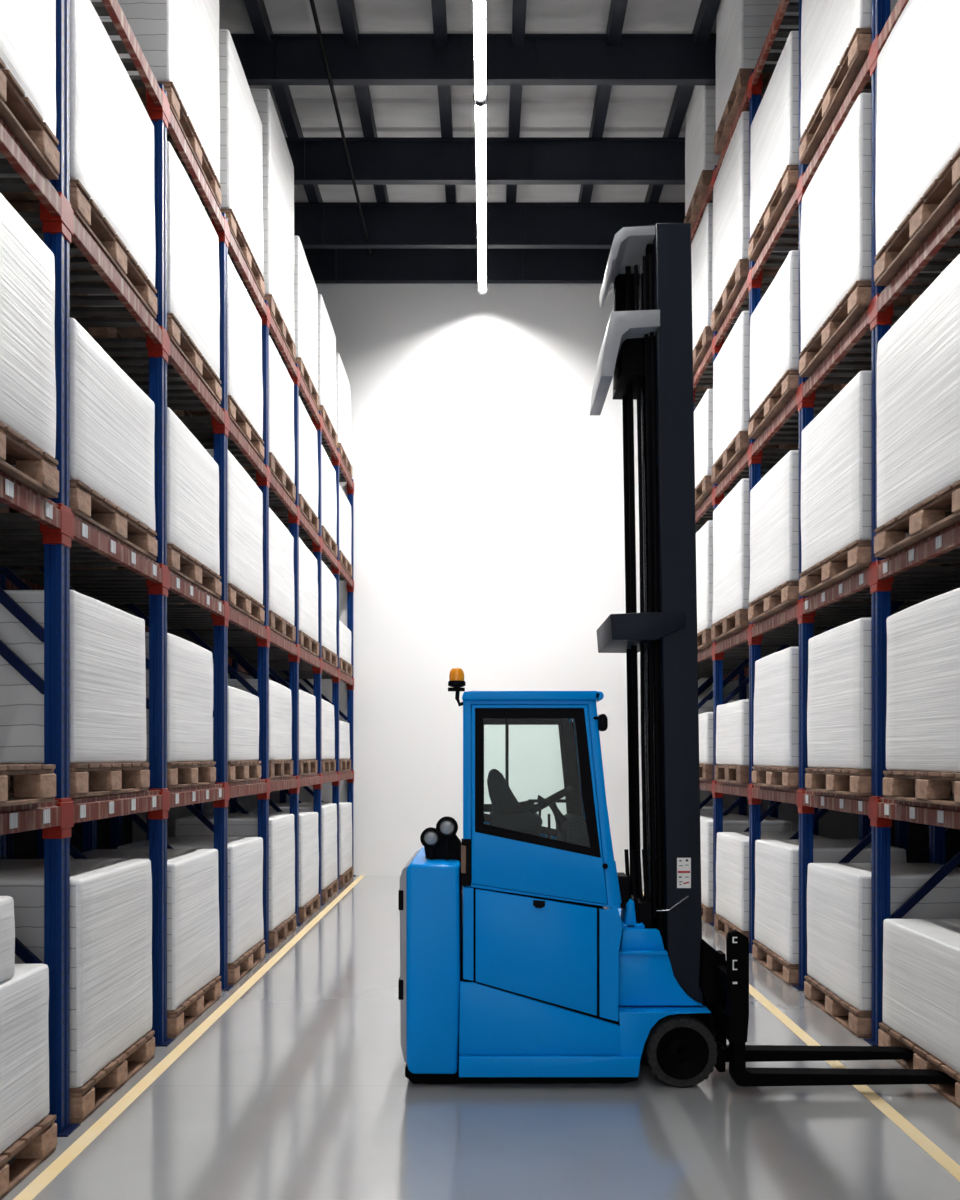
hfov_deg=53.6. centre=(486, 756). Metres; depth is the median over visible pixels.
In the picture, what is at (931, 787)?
wooden pallet
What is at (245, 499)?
load
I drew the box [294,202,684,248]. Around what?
roof beam
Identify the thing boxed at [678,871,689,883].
print
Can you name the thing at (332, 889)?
wooden pallet
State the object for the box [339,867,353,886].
wooden pallet
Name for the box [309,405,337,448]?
wooden pallet
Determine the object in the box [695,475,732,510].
wooden pallet
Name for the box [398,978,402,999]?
hinge
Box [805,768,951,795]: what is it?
wooden pallet
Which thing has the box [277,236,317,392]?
load
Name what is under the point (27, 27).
load
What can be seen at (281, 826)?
load
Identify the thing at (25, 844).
wall
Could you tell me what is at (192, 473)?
load
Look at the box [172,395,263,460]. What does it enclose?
wooden pallet
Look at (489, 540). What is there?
wall
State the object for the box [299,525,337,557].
wooden pallet
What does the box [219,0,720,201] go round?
ceiling
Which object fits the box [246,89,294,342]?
load
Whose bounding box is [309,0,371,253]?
cable
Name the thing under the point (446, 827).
work lamp
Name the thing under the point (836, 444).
load
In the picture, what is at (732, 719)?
load
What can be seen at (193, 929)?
load
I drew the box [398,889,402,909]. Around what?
hinge
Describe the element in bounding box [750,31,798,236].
load
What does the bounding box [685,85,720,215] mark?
load
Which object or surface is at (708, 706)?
load
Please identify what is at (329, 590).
load
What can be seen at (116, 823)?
rack
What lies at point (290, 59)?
roof beam
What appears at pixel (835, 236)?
load
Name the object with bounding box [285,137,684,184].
roof beam
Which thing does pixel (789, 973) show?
wooden pallet
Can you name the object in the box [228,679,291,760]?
load
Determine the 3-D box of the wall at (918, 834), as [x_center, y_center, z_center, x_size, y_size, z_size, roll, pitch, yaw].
[6.200,-3.230,5.500,0.200,10.200,19.000,0,0,0]
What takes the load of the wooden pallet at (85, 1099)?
on the floor
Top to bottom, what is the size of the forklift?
5.081 m
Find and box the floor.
[1,875,959,1199]
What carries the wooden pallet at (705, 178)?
on the rack at (898, 578)
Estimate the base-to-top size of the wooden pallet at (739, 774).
0.175 m
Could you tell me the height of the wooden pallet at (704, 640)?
0.175 m
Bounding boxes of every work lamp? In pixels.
[420,827,441,859]
[436,816,457,859]
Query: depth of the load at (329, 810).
12.49 m
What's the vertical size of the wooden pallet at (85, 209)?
0.175 m
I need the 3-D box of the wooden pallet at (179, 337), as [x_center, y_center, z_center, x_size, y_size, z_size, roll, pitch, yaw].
[-2.595,-2.877,6.926,1.000,0.175,1.187,0,0,0]
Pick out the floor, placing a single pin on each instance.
(300, 1090)
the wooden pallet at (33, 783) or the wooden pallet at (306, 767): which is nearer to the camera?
the wooden pallet at (33, 783)
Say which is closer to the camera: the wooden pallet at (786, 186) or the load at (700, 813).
the wooden pallet at (786, 186)
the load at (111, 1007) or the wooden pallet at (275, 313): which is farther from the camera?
the wooden pallet at (275, 313)
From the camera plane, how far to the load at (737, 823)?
10.69 m
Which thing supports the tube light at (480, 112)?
hanging from the ceiling
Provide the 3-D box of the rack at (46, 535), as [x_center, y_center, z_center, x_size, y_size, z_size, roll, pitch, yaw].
[-2.680,-1.250,9.130,1.230,6.240,11.830,0,0,0]
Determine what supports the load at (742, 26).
on the wooden pallet at (739, 88)
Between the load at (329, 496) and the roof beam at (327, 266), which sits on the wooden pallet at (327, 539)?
the load at (329, 496)
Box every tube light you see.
[473,0,487,106]
[475,105,487,293]
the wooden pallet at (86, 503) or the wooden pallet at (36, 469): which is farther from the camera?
the wooden pallet at (86, 503)
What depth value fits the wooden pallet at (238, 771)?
8.23 m
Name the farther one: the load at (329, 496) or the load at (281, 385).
the load at (329, 496)
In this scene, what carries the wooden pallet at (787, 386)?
on the rack at (898, 578)
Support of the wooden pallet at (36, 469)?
on the rack at (46, 535)
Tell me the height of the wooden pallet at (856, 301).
0.175 m
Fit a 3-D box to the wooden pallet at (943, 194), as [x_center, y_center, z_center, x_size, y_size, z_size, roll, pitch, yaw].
[2.960,-3.087,5.460,1.000,0.175,1.187,0,0,0]
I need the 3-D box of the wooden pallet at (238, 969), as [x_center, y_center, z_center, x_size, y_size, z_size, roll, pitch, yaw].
[-2.560,1.782,8.306,1.000,0.175,1.060,0,0,0]
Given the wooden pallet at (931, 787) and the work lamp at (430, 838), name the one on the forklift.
the work lamp at (430, 838)
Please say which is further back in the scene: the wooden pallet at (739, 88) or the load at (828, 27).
the wooden pallet at (739, 88)
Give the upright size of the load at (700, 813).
0.928 m
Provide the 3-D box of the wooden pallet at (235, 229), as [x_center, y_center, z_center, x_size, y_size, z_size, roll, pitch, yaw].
[-2.595,-4.418,8.386,1.000,0.175,1.187,0,0,0]
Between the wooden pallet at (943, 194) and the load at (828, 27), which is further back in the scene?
the load at (828, 27)
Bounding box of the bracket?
[424,835,460,862]
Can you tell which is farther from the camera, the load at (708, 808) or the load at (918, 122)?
the load at (708, 808)
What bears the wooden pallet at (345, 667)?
on the rack at (46, 535)
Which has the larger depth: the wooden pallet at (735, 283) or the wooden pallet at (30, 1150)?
the wooden pallet at (735, 283)
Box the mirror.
[593,714,607,730]
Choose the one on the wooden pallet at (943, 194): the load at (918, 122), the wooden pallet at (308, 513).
the load at (918, 122)
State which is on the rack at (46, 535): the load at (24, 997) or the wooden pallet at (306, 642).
the wooden pallet at (306, 642)
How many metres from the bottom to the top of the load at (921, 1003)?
0.674 m
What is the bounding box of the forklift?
[398,223,956,1087]
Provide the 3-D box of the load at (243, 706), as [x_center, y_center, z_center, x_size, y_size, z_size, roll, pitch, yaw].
[-2.595,-0.278,8.304,0.979,0.626,1.059,0,0,0]
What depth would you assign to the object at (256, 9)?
11.50 m
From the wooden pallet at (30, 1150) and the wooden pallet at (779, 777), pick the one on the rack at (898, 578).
the wooden pallet at (779, 777)
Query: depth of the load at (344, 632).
14.11 m
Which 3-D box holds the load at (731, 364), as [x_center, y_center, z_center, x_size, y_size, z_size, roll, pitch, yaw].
[2.960,-3.764,9.837,0.974,1.177,1.206,0,0,0]
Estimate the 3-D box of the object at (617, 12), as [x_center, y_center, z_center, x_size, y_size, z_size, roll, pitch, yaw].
[1.420,-8.110,7.750,0.140,0.230,14.500,0,0,0]
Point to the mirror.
(600, 722)
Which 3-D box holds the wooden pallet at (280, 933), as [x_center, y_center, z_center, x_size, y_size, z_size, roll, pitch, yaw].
[-2.560,1.782,9.756,1.000,0.175,1.060,0,0,0]
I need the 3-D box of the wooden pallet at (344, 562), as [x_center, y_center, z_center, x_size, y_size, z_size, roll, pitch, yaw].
[-2.595,-2.877,14.207,1.000,0.175,1.187,0,0,0]
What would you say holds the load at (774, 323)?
on the wooden pallet at (787, 386)
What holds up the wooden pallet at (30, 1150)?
on the floor
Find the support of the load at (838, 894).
on the wooden pallet at (858, 1022)
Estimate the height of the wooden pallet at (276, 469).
0.175 m
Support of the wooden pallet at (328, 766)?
on the rack at (46, 535)
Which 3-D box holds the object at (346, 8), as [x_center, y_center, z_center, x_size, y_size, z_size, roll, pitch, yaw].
[-1.520,-8.110,7.750,0.140,0.230,14.500,0,0,0]
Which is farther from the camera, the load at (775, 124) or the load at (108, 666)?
the load at (775, 124)
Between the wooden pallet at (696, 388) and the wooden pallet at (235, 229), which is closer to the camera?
the wooden pallet at (235, 229)
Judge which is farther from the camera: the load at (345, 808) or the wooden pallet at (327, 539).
the load at (345, 808)
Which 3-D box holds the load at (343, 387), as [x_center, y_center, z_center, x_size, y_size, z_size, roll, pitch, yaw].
[-2.595,-5.154,14.205,0.982,1.297,1.210,0,0,0]
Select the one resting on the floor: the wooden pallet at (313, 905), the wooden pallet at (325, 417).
the wooden pallet at (313, 905)
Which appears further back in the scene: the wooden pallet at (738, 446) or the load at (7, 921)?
the wooden pallet at (738, 446)
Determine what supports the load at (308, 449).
on the wooden pallet at (308, 513)
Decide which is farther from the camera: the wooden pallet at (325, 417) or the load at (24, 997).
the wooden pallet at (325, 417)
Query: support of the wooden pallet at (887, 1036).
on the floor
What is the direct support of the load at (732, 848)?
on the wooden pallet at (723, 926)
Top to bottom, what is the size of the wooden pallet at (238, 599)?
0.175 m
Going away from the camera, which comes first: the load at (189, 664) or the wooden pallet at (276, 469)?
the load at (189, 664)
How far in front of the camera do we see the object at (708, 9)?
11.50 m
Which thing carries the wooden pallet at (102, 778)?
on the rack at (46, 535)
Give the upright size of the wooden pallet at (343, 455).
0.175 m
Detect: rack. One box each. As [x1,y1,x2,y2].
[0,0,355,1136]
[6,567,122,858]
[691,0,959,1045]
[895,820,954,862]
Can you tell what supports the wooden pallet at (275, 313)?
on the rack at (46, 535)
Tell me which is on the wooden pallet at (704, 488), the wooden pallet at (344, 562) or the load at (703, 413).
the load at (703, 413)
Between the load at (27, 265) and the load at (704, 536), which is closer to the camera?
the load at (27, 265)
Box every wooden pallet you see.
[0,57,59,179]
[0,180,156,318]
[0,421,58,497]
[0,480,157,560]
[0,764,55,806]
[0,1115,56,1199]
[7,763,149,797]
[24,543,221,598]
[70,1030,154,1122]
[83,313,221,403]
[88,762,215,788]
[111,583,264,624]
[135,82,220,208]
[167,976,220,1037]
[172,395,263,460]
[206,761,260,782]
[209,209,264,298]
[228,940,264,984]
[242,452,295,502]
[250,294,295,362]
[269,494,318,533]
[269,610,295,642]
[269,760,292,778]
[269,914,296,948]
[286,357,318,410]
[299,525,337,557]
[299,631,318,656]
[299,760,317,775]
[299,894,319,922]
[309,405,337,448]
[322,646,337,667]
[322,760,335,772]
[322,879,338,902]
[323,550,351,577]
[326,443,351,478]
[339,658,352,676]
[339,759,350,771]
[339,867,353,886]
[684,170,712,230]
[693,326,727,376]
[695,382,712,390]
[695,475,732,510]
[697,629,712,651]
[699,764,712,779]
[701,903,712,922]
[711,259,784,330]
[711,431,798,483]
[711,609,829,640]
[714,68,772,154]
[714,765,748,783]
[714,914,748,940]
[748,165,798,260]
[748,370,853,438]
[748,581,907,621]
[752,766,798,788]
[752,940,798,985]
[799,28,870,163]
[799,281,931,376]
[799,540,959,595]
[804,976,870,1037]
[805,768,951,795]
[874,148,959,285]
[874,480,959,557]
[878,1023,959,1108]
[883,771,959,806]
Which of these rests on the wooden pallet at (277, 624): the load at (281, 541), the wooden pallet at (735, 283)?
the load at (281, 541)
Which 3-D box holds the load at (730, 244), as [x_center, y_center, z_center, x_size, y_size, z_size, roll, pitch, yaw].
[2.961,-5.578,9.847,0.980,1.446,1.212,0,0,0]
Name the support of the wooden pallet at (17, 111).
on the rack at (46, 535)
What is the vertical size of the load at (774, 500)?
1.080 m
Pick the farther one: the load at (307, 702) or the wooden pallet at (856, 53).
the load at (307, 702)
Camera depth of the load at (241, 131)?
8.13 m
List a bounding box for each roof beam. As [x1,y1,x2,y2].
[231,34,715,84]
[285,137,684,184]
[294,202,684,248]
[304,249,610,283]
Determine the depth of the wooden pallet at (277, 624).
9.74 m
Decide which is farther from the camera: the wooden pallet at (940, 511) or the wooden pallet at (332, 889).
the wooden pallet at (332, 889)
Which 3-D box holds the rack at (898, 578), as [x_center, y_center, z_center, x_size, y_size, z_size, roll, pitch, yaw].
[3.105,-2.350,9.130,1.230,8.440,11.830,0,0,0]
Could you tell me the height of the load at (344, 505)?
0.966 m
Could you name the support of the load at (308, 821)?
on the wooden pallet at (313, 905)
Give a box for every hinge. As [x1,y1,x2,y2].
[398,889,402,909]
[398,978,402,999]
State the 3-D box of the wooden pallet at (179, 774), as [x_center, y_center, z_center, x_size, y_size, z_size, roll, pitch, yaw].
[-2.595,0.122,6.830,1.000,0.175,1.060,0,0,0]
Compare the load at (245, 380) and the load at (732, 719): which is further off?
the load at (732, 719)
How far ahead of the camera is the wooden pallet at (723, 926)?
9.92 m
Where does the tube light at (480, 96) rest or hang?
hanging from the ceiling
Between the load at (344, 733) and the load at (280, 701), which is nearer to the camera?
the load at (280, 701)
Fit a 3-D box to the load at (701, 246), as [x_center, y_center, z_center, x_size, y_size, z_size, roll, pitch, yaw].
[2.960,-5.554,11.295,0.979,1.398,1.208,0,0,0]
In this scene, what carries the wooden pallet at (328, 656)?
on the rack at (46, 535)
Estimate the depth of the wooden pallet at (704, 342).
10.99 m
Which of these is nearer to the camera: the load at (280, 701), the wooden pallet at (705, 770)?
the load at (280, 701)
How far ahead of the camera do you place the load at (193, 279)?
6.80 m
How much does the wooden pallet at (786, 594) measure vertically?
0.175 m
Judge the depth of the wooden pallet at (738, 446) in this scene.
9.65 m
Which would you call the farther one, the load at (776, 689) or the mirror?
the load at (776, 689)
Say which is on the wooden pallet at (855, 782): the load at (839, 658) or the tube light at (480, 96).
the load at (839, 658)
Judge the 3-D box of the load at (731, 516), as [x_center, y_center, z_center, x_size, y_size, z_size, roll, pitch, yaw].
[2.960,-2.083,9.845,0.978,1.276,1.209,0,0,0]
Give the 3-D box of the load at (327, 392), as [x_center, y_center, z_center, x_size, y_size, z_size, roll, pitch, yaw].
[-2.595,-5.219,12.746,0.981,1.427,1.212,0,0,0]
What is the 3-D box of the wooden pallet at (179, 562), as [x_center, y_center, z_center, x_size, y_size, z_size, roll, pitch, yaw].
[-2.595,-1.337,6.921,1.000,0.175,1.187,0,0,0]
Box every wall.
[13,567,131,858]
[132,284,858,874]
[890,601,959,866]
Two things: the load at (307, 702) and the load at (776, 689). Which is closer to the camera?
the load at (776, 689)
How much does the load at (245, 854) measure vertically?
0.966 m
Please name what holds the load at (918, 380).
on the wooden pallet at (940, 511)
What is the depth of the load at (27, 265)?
4.29 m
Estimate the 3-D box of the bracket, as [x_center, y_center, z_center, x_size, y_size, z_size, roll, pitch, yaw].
[-0.263,0.569,5.720,0.226,0.214,0.120,0,0,0]
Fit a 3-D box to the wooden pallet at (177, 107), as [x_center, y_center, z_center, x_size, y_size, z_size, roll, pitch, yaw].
[-2.595,-4.418,6.918,1.000,0.175,1.187,0,0,0]
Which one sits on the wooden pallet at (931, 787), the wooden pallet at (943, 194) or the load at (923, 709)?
the load at (923, 709)
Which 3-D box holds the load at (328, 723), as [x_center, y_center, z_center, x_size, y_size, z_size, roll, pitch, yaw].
[-2.595,-0.359,12.669,0.977,0.787,1.061,0,0,0]
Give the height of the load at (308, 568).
1.065 m
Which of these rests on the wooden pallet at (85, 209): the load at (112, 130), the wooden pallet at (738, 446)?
the load at (112, 130)
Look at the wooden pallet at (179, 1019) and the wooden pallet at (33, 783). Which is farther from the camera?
the wooden pallet at (179, 1019)
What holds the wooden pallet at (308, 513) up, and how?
on the rack at (46, 535)
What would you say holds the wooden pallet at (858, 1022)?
on the floor
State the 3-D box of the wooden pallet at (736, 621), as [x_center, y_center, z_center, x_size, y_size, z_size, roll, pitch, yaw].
[2.960,-1.357,9.846,1.000,0.175,1.187,0,0,0]
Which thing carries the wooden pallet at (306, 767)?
on the rack at (46, 535)
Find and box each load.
[0,0,55,136]
[0,0,155,286]
[0,193,55,457]
[0,590,146,763]
[0,859,152,1087]
[0,896,14,981]
[0,964,48,1153]
[11,317,155,530]
[70,849,219,1009]
[87,141,219,378]
[90,0,219,181]
[117,837,263,962]
[126,407,219,574]
[145,632,212,761]
[175,814,294,930]
[198,29,263,274]
[205,449,262,604]
[213,686,258,760]
[228,255,262,439]
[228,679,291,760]
[228,812,318,906]
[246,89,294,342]
[250,803,337,888]
[269,336,294,482]
[269,508,294,624]
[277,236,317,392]
[285,802,351,874]
[299,397,318,516]
[299,538,317,641]
[299,689,315,759]
[318,294,336,432]
[322,446,336,543]
[322,561,336,654]
[322,699,334,759]
[336,353,351,465]
[339,484,350,563]
[339,620,350,663]
[339,720,349,758]
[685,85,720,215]
[691,203,738,348]
[694,389,712,487]
[696,520,712,632]
[698,700,738,713]
[699,712,712,763]
[700,804,726,813]
[700,813,738,815]
[700,815,791,906]
[712,111,789,309]
[712,478,761,623]
[713,311,748,464]
[715,0,798,130]
[716,699,748,765]
[716,832,830,930]
[749,250,798,416]
[749,450,798,602]
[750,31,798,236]
[753,647,798,766]
[754,839,906,963]
[800,0,897,136]
[800,93,944,350]
[801,371,909,571]
[807,618,870,769]
[807,863,959,1010]
[875,0,959,254]
[876,254,959,527]
[882,918,959,1073]
[886,588,959,772]
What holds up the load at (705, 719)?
on the wooden pallet at (705, 770)
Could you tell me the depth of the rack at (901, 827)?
9.10 m
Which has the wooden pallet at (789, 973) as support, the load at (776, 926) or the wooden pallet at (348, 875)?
the load at (776, 926)
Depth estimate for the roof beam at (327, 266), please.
14.85 m
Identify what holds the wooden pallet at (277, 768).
on the rack at (46, 535)
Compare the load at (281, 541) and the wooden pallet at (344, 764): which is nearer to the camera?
the load at (281, 541)
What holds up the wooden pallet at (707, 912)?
on the floor
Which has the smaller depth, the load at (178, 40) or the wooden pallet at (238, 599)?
the load at (178, 40)
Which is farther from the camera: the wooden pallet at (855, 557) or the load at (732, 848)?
the load at (732, 848)
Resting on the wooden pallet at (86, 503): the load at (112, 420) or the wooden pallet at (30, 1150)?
the load at (112, 420)

